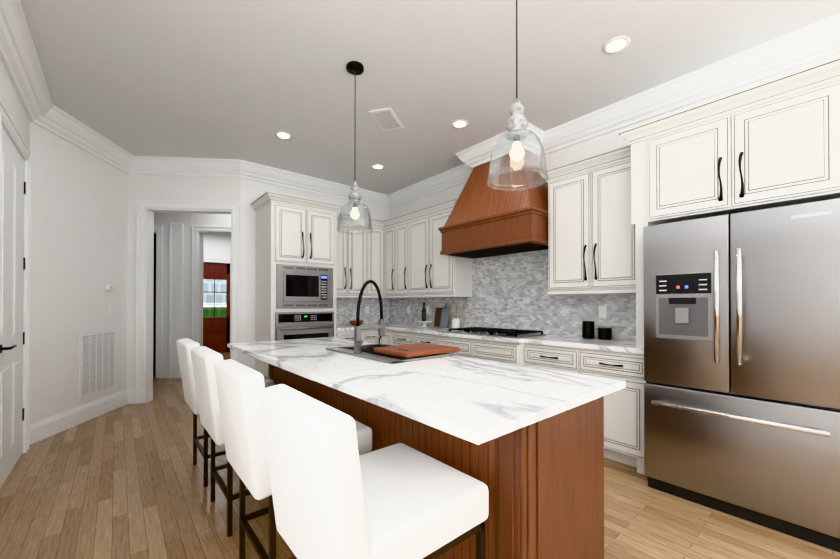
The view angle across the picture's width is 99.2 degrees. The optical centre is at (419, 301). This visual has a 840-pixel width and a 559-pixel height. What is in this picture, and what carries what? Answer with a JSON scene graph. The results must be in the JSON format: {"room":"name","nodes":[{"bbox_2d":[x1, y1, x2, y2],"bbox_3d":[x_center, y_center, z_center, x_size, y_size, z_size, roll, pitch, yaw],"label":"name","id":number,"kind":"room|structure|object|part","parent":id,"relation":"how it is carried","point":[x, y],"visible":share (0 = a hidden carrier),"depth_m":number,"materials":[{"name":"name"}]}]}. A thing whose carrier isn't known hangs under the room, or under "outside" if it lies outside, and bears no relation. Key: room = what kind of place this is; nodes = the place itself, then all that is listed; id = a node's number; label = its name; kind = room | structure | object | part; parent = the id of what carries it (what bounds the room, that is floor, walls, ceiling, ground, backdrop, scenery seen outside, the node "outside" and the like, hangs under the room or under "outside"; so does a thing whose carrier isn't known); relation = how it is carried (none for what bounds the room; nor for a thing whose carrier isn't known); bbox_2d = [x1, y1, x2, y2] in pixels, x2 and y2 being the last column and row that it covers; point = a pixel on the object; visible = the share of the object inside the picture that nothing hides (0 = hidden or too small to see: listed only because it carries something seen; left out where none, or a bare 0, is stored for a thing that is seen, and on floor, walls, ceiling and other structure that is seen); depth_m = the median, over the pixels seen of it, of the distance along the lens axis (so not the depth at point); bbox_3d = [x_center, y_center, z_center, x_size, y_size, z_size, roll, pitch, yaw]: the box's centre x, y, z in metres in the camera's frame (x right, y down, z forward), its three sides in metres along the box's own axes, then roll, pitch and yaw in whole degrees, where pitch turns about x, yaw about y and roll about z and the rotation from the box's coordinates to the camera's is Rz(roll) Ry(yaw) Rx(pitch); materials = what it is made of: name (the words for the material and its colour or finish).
{"room":"kitchen","nodes":[
{"label":"kitchen","id":0,"kind":"room"},
{"bbox_2d":[0,59,29,481],"bbox_3d":[-0.803,-0.279,-0.076,0.140,3.050,8.390,0,0,-40],"label":"wall","id":1,"kind":"structure","parent":0,"point":[10,99],"depth_m":2.70,"materials":[{"name":"paint"}]},
{"bbox_2d":[0,125,25,487],"bbox_3d":[-2.985,0.038,2.655,0.066,2.430,0.902,0,0,-40],"label":"door","id":2,"kind":"structure","parent":1,"relation":"in","point":[12,263],"depth_m":2.63,"materials":[{"name":"white wood"}]},
{"bbox_2d":[0,98,30,452],"bbox_3d":[-3.000,-0.010,2.642,0.030,2.545,1.110,0,0,-40],"label":"door frame","id":3,"kind":"structure","parent":1,"relation":"attached to","point":[7,123],"depth_m":2.99,"materials":[{"name":"white wood"}]},
{"bbox_2d":[0,0,839,208],"bbox_3d":[0.424,-1.703,1.801,4.150,0.180,9.370,0,0,-40],"label":"crown molding","id":4,"kind":"structure","parent":1,"relation":"attached to","point":[807,44],"depth_m":3.22,"materials":[{"name":"white wood"}]},
{"bbox_2d":[30,121,127,423],"bbox_3d":[-3.625,-0.255,3.836,0.157,3.050,1.371,0,0,-8],"label":"wall","id":5,"kind":"structure","parent":0,"point":[79,229],"depth_m":3.66,"materials":[{"name":"paint"}]},
{"bbox_2d":[30,390,132,443],"bbox_3d":[-3.551,1.182,3.815,0.720,0.175,1.129,0,0,-40],"label":"baseboard","id":6,"kind":"structure","parent":5,"relation":"attached to","point":[49,427],"depth_m":3.67,"materials":[{"name":"white wood"}]},
{"bbox_3d":[-3.576,0.676,3.984,0.016,0.690,0.540,0,0,-8],"label":"return air vent grille","id":7,"kind":"part","parent":5,"relation":"part of","materials":[{"name":"white metal"}]},
{"bbox_2d":[106,285,112,290],"bbox_3d":[-3.594,-0.158,4.143,0.026,0.070,0.090,0,0,-8],"label":"thermostat","id":8,"kind":"object","parent":5,"relation":"attached to","point":[109,287],"visible":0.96,"depth_m":4.12,"materials":[{"name":"white plastic"}]},
{"bbox_2d":[108,306,112,315],"bbox_3d":[-3.605,0.115,4.165,0.010,0.115,0.070,0,0,-8],"label":"switch plate","id":9,"kind":"object","parent":5,"relation":"attached to","point":[110,310],"visible":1,"depth_m":4.16,"materials":[{"name":"white plastic"}]},
{"bbox_2d":[153,233,155,375],"bbox_3d":[-4.877,-0.016,6.128,1.510,2.600,0.040,0,0,-6],"label":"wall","id":10,"kind":"structure","parent":0,"point":[154,345],"depth_m":6.14,"materials":[{"name":"black"}]},
{"bbox_2d":[127,174,240,389],"bbox_3d":[-3.015,-0.250,4.607,1.401,3.050,0.140,0,0,-6],"label":"wall","id":11,"kind":"structure","parent":0,"point":[182,188],"depth_m":4.51,"materials":[{"name":"paint"}]},
{"bbox_2d":[135,200,239,403],"bbox_3d":[-2.941,0.005,4.608,1.230,2.540,0.192,0,0,-6],"label":"door frame","id":12,"kind":"structure","parent":11,"relation":"attached to","point":[146,210],"depth_m":4.53,"materials":[{"name":"white wood"}]},
{"bbox_2d":[154,212,230,377],"bbox_3d":[-2.931,-0.240,6.209,5.600,3.050,0.140,0,0,-6],"label":"wall","id":13,"kind":"structure","parent":0,"point":[188,220],"depth_m":6.04,"materials":[{"name":"paint"}]},
{"bbox_2d":[154,225,162,378],"bbox_3d":[-4.877,0.003,5.962,0.918,2.560,0.707,0,0,-40],"label":"door frame","id":14,"kind":"structure","parent":13,"relation":"attached to","point":[158,229],"depth_m":5.97,"materials":[{"name":"white"}]},
{"bbox_2d":[191,226,230,345],"bbox_3d":[-3.184,0.004,6.127,1.148,2.560,0.868,0,0,-40],"label":"door frame","id":15,"kind":"structure","parent":13,"relation":"attached to","point":[198,232],"depth_m":6.05,"materials":[{"name":"white wood"}]},
{"bbox_2d":[203,234,230,263],"bbox_3d":[-5.463,-0.224,8.843,10.000,3.050,0.140,0,0,-40],"label":"wall","id":16,"kind":"structure","parent":0,"point":[215,246],"depth_m":9.05,"materials":[{"name":"paint"}]},
{"bbox_2d":[203,262,229,352],"bbox_3d":[-5.197,0.162,9.037,0.700,2.280,0.055,0,0,-40],"label":"front door","id":17,"kind":"structure","parent":16,"relation":"attached to","point":[216,334],"depth_m":9.07,"materials":[{"name":"brown wood"}]},
{"bbox_2d":[203,258,230,351],"bbox_3d":[-5.156,0.112,8.989,0.900,2.380,0.030,0,0,-40],"label":"door frame","id":18,"kind":"structure","parent":16,"relation":"attached to","point":[212,260],"depth_m":9.17,"materials":[{"name":"white wood"}]},
{"bbox_2d":[276,264,333,307],"bbox_3d":[-1.526,-0.180,4.614,0.730,0.530,0.344,0,0,-40],"label":"microwave","id":19,"kind":"object","parent":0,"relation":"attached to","point":[299,285],"depth_m":4.48,"materials":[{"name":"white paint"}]},
{"bbox_2d":[240,178,388,369],"bbox_3d":[-1.411,-0.245,5.461,2.480,3.050,0.140,0,0,-40],"label":"wall","id":20,"kind":"structure","parent":0,"point":[251,191],"depth_m":4.69,"materials":[{"name":"paint"}]},
{"bbox_2d":[338,213,369,295],"bbox_3d":[-1.162,-0.676,5.347,0.650,1.170,0.356,0,0,-40],"label":"upper cabinet","id":21,"kind":"object","parent":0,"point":[353,249],"depth_m":5.27,"materials":[{"name":"white paint"}]},
{"bbox_2d":[370,220,381,295],"bbox_3d":[-0.795,-0.674,5.658,0.312,1.170,0.356,0,0,-40],"label":"upper cabinet","id":22,"kind":"object","parent":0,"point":[376,235],"depth_m":5.53,"materials":[{"name":"white paint"}]},
{"bbox_2d":[0,352,839,558],"bbox_3d":[-2.430,1.322,4.101,12.500,0.100,17.600,0,0,-40],"label":"floor","id":23,"kind":"structure","parent":0,"point":[125,481],"depth_m":2.18,"materials":[{"name":"brown wood"}]},
{"bbox_2d":[191,346,250,536],"bbox_3d":[-1.039,0.768,2.203,0.581,0.983,0.480,0,0,-40],"label":"stool","id":24,"kind":"object","parent":23,"relation":"on","point":[205,359],"visible":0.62,"depth_m":1.92,"materials":[{"name":"fabric"}]},
{"bbox_2d":[176,338,274,486],"bbox_3d":[-1.479,0.772,2.721,0.581,0.983,0.480,0,0,-40],"label":"stool","id":25,"kind":"object","parent":23,"relation":"on","point":[185,346],"visible":0.42,"depth_m":2.47,"materials":[{"name":"fabric"}]},
{"bbox_2d":[214,359,371,558],"bbox_3d":[-0.592,0.765,1.677,0.581,0.983,0.480,0,0,-40],"label":"stool","id":26,"kind":"object","parent":23,"relation":"on","point":[240,386],"visible":0.58,"depth_m":1.41,"materials":[{"name":"fabric"}]},
{"bbox_2d":[254,192,337,376],"bbox_3d":[-1.631,-0.004,4.737,0.850,2.560,0.671,0,0,-40],"label":"tall cabinet","id":27,"kind":"object","parent":23,"relation":"on","point":[289,229],"depth_m":4.46,"materials":[{"name":"white paint"}]},
{"bbox_2d":[274,312,337,340],"bbox_3d":[-1.526,0.492,4.609,0.760,0.725,0.344,0,0,-40],"label":"oven","id":28,"kind":"object","parent":27,"relation":"in","point":[287,325],"depth_m":4.47,"materials":[{"name":"silver metal"}]},
{"bbox_2d":[338,332,361,340],"bbox_3d":[-1.174,0.838,5.143,0.380,0.880,0.636,0,0,-40],"label":"base cabinet","id":29,"kind":"object","parent":23,"relation":"on","point":[347,335],"depth_m":4.88,"materials":[{"name":"white paint"}]},
{"bbox_2d":[362,336,377,342],"bbox_3d":[-0.907,0.839,5.370,0.320,0.880,0.636,0,0,-40],"label":"base cabinet","id":30,"kind":"object","parent":23,"relation":"on","point":[374,339],"depth_m":5.13,"materials":[{"name":"white paint"}]},
{"bbox_2d":[259,384,488,558],"bbox_3d":[-0.146,0.762,1.151,0.581,0.983,0.480,0,0,-40],"label":"stool","id":31,"kind":"object","parent":23,"relation":"on","point":[335,495],"visible":1,"depth_m":0.98,"materials":[{"name":"fabric"}]},
{"bbox_2d":[378,336,389,343],"bbox_3d":[-0.268,0.839,5.311,0.636,0.880,0.340,0,0,-40],"label":"base cabinet","id":32,"kind":"object","parent":23,"relation":"on","point":[381,339],"depth_m":5.10,"materials":[{"name":"white paint"}]},
{"bbox_2d":[390,340,409,345],"bbox_3d":[-0.002,0.837,4.998,0.636,0.880,0.480,0,0,-40],"label":"base cabinet","id":33,"kind":"object","parent":23,"relation":"on","point":[392,342],"depth_m":4.84,"materials":[{"name":"white paint"}]},
{"bbox_2d":[410,340,421,343],"bbox_3d":[0.312,0.835,4.628,0.636,0.880,0.490,0,0,-40],"label":"base cabinet","id":34,"kind":"object","parent":23,"relation":"on","point":[411,341],"depth_m":4.59,"materials":[{"name":"white paint"}]},
{"bbox_2d":[268,360,603,558],"bbox_3d":[-0.249,0.816,2.295,0.622,0.889,2.521,0,0,-40],"label":"kitchen island","id":35,"kind":"object","parent":23,"relation":"on","point":[524,444],"depth_m":1.33,"materials":[{"name":"brown wood"}]},
{"bbox_2d":[227,337,625,444],"bbox_3d":[-0.354,0.355,2.224,0.951,0.030,2.668,0,0,-40],"label":"island countertop","id":36,"kind":"structure","parent":35,"relation":"on","point":[476,401],"depth_m":1.45,"materials":[{"name":"white stone"}]},
{"bbox_2d":[353,280,384,352],"bbox_3d":[-0.326,0.092,2.339,0.228,0.470,0.078,0,0,-40],"label":"faucet","id":37,"kind":"object","parent":36,"relation":"on","point":[380,327],"visible":1,"depth_m":2.31,"materials":[{"name":"silver metal"}]},
{"bbox_2d":[326,343,452,363],"bbox_3d":[-0.230,0.447,2.393,0.475,0.248,0.800,0,0,-40],"label":"drop-in sink","id":38,"kind":"object","parent":36,"relation":"in","point":[367,350],"visible":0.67,"depth_m":2.36,"materials":[{"name":"silver metal"}]},
{"bbox_2d":[374,343,459,357],"bbox_3d":[-0.020,0.314,2.340,0.445,0.028,0.355,0,0,-40],"label":"cutting board","id":39,"kind":"object","parent":38,"relation":"on","point":[415,350],"visible":1,"depth_m":2.25,"materials":[{"name":"brown wood"}]},
{"bbox_2d":[436,344,521,364],"bbox_3d":[0.810,0.831,3.983,0.711,0.880,1.140,0,0,-40],"label":"base cabinet","id":40,"kind":"object","parent":23,"relation":"on","point":[479,353],"depth_m":3.59,"materials":[{"name":"white paint"}]},
{"bbox_2d":[522,356,645,474],"bbox_3d":[1.549,0.826,3.170,0.636,0.880,1.055,0,0,-40],"label":"base cabinet","id":41,"kind":"object","parent":23,"relation":"on","point":[623,408],"depth_m":2.72,"materials":[{"name":"white paint"}]},
{"bbox_2d":[338,324,643,363],"bbox_3d":[0.304,0.371,4.121,1.307,0.039,4.112,0,0,-40],"label":"countertop","id":42,"kind":"structure","parent":41,"relation":"on","point":[594,350],"depth_m":3.40,"materials":[{"name":"white stone"}]},
{"bbox_2d":[349,320,362,325],"bbox_3d":[-0.956,0.323,5.385,0.220,0.070,0.220,0,0,-40],"label":"bowl","id":43,"kind":"object","parent":42,"relation":"on","point":[352,322],"visible":0.69,"depth_m":5.32,"materials":[{"name":"brown wood"}]},
{"bbox_2d":[418,321,431,326],"bbox_3d":[0.068,0.317,5.074,0.200,0.078,0.200,0,0,-40],"label":"cake stand","id":44,"kind":"object","parent":42,"relation":"on","point":[424,322],"visible":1,"depth_m":5.04,"materials":[{"name":"white ceramic"}]},
{"bbox_2d":[422,302,425,320],"bbox_3d":[0.055,0.145,5.091,0.066,0.265,0.066,0,0,-40],"label":"olive oil bottle","id":45,"kind":"object","parent":44,"relation":"on","point":[423,313],"visible":1,"depth_m":5.07,"materials":[{"name":"green glass"}]},
{"bbox_2d":[434,303,449,326],"bbox_3d":[0.308,0.186,5.036,0.079,0.337,0.300,0,0,-40],"label":"leaning boards","id":46,"kind":"object","parent":42,"relation":"on","point":[442,317],"visible":0.98,"depth_m":5.00,"materials":[{"name":"brown wood"}]},
{"bbox_2d":[449,304,465,327],"bbox_3d":[0.477,0.195,4.701,0.116,0.319,0.287,0,0,-40],"label":"utensil crock","id":47,"kind":"object","parent":42,"relation":"on","point":[456,322],"visible":0.88,"depth_m":4.67,"materials":[{"name":"white ceramic"}]},
{"bbox_2d":[582,321,593,338],"bbox_3d":[1.599,0.266,3.396,0.104,0.160,0.104,0,0,-40],"label":"canister","id":48,"kind":"object","parent":42,"relation":"on","point":[587,329],"visible":1,"depth_m":3.35,"materials":[{"name":"black ceramic"}]},
{"bbox_2d":[598,326,611,339],"bbox_3d":[1.696,0.288,3.281,0.114,0.114,0.114,0,0,-40],"label":"canister","id":49,"kind":"object","parent":42,"relation":"on","point":[604,332],"visible":1,"depth_m":3.24,"materials":[{"name":"black ceramic"}]},
{"bbox_2d":[619,56,839,474],"bbox_3d":[2.164,-0.009,2.417,0.680,2.540,1.274,0,0,-40],"label":"cabinet","id":50,"kind":"object","parent":23,"relation":"on","point":[775,142],"depth_m":2.25,"materials":[{"name":"white paint"}]},
{"bbox_2d":[643,198,839,551],"bbox_3d":[2.096,0.373,2.334,0.874,1.775,0.908,0,0,-40],"label":"refrigerator","id":51,"kind":"object","parent":23,"relation":"on","point":[742,365],"visible":1,"depth_m":2.03,"materials":[{"name":"grey metal"}]},
{"bbox_2d":[20,0,839,194],"bbox_3d":[-2.430,-1.828,4.121,12.500,0.100,17.600,0,0,-40],"label":"ceiling","id":52,"kind":"structure","parent":0,"point":[245,80],"depth_m":2.72,"materials":[{"name":"paint"}]},
{"bbox_2d":[275,132,291,138],"bbox_3d":[-1.460,-1.777,3.829,0.169,0.006,0.169,0,0,11],"label":"recessed light","id":53,"kind":"object","parent":52,"relation":"in","point":[282,135],"depth_m":3.83,"materials":[{"name":"white plastic"}]},
{"bbox_2d":[337,61,371,234],"bbox_3d":[-0.494,-1.161,2.717,0.270,1.253,0.270,0,0,-40],"label":"pendant light","id":54,"kind":"object","parent":52,"relation":"hanging from","point":[355,68],"visible":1,"depth_m":2.69,"materials":[{"name":"clear glass"}]},
{"bbox_2d":[372,164,384,169],"bbox_3d":[-0.552,-1.771,4.705,0.169,0.006,0.169,0,0,44],"label":"recessed light","id":55,"kind":"object","parent":52,"relation":"in","point":[376,166],"depth_m":4.69,"materials":[{"name":"white plastic"}]},
{"bbox_2d":[368,108,403,130],"bbox_3d":[-0.324,-1.775,3.495,0.220,0.013,0.380,0,0,17],"label":"ceiling vent","id":56,"kind":"object","parent":52,"relation":"in","point":[386,119],"visible":1,"depth_m":3.48,"materials":[{"name":"white plastic"}]},
{"bbox_2d":[451,120,467,128],"bbox_3d":[0.400,-1.778,3.585,0.169,0.006,0.169,0,0,44],"label":"recessed light","id":57,"kind":"object","parent":52,"relation":"in","point":[458,124],"depth_m":3.59,"materials":[{"name":"white plastic"}]},
{"bbox_2d":[487,0,548,190],"bbox_3d":[0.438,-1.167,1.619,0.270,1.253,0.270,0,0,-40],"label":"pendant light","id":58,"kind":"object","parent":52,"relation":"hanging from","point":[517,125],"visible":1,"depth_m":1.60,"materials":[{"name":"clear glass"}]},
{"bbox_2d":[603,36,629,53],"bbox_3d":[1.368,-1.785,2.491,0.169,0.006,0.169,0,0,44],"label":"recessed light","id":59,"kind":"object","parent":52,"relation":"in","point":[616,44],"depth_m":2.49,"materials":[{"name":"white plastic"}]},
{"bbox_2d":[389,53,839,338],"bbox_3d":[2.263,-0.261,2.941,0.140,3.050,8.740,0,0,-40],"label":"wall","id":60,"kind":"structure","parent":0,"point":[596,145],"depth_m":3.60,"materials":[{"name":"paint"}]},
{"bbox_2d":[382,218,393,295],"bbox_3d":[-0.349,-0.674,5.632,0.356,1.170,0.320,0,0,-40],"label":"upper cabinet","id":61,"kind":"object","parent":60,"relation":"attached to","point":[387,225],"depth_m":5.53,"materials":[{"name":"white paint"}]},
{"bbox_2d":[394,214,405,295],"bbox_3d":[-0.145,-0.675,5.391,0.356,1.170,0.310,0,0,-40],"label":"upper cabinet","id":62,"kind":"object","parent":60,"relation":"attached to","point":[399,221],"depth_m":5.30,"materials":[{"name":"white paint"}]},
{"bbox_2d":[406,204,473,295],"bbox_3d":[0.253,-0.678,4.923,0.356,1.170,0.920,0,0,-40],"label":"upper cabinet","id":63,"kind":"object","parent":60,"relation":"attached to","point":[428,272],"depth_m":4.78,"materials":[{"name":"white paint"}]},
{"bbox_2d":[438,149,547,258],"bbox_3d":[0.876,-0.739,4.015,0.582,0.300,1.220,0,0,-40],"label":"range hood","id":64,"kind":"object","parent":60,"relation":"attached to","point":[519,229],"depth_m":3.71,"materials":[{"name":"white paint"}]},
{"bbox_2d":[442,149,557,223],"bbox_3d":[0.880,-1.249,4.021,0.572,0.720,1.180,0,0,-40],"label":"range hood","id":65,"kind":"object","parent":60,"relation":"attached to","point":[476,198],"depth_m":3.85,"materials":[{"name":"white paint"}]},
{"bbox_2d":[546,145,643,291],"bbox_3d":[1.645,-0.688,3.284,0.356,1.170,0.840,0,0,-40],"label":"upper cabinet","id":66,"kind":"object","parent":60,"relation":"attached to","point":[590,247],"depth_m":3.16,"materials":[{"name":"white paint"}]},
{"bbox_2d":[599,306,606,317],"bbox_3d":[1.743,0.097,3.415,0.011,0.116,0.072,0,0,-40],"label":"electrical outlet plate","id":67,"kind":"object","parent":60,"relation":"attached to","point":[602,311],"depth_m":3.41,"materials":[{"name":"white plastic"}]},
{"bbox_2d":[626,56,839,231],"bbox_3d":[2.152,-0.928,2.463,0.646,0.700,1.070,0,0,-40],"label":"upper cabinet","id":68,"kind":"object","parent":60,"relation":"attached to","point":[774,143],"depth_m":2.19,"materials":[{"name":"white paint"}]},
{"label":"outside","id":69,"kind":"structure","parent":0,"visible":0},
{"bbox_2d":[203,279,225,317],"bbox_3d":[-5.396,0.003,9.272,1.700,3.000,0.010,0,0,-40],"label":"window","id":70,"kind":"structure","parent":69,"point":[208,296],"depth_m":9.29,"materials":[{"name":"multicoloured"}]}
]}

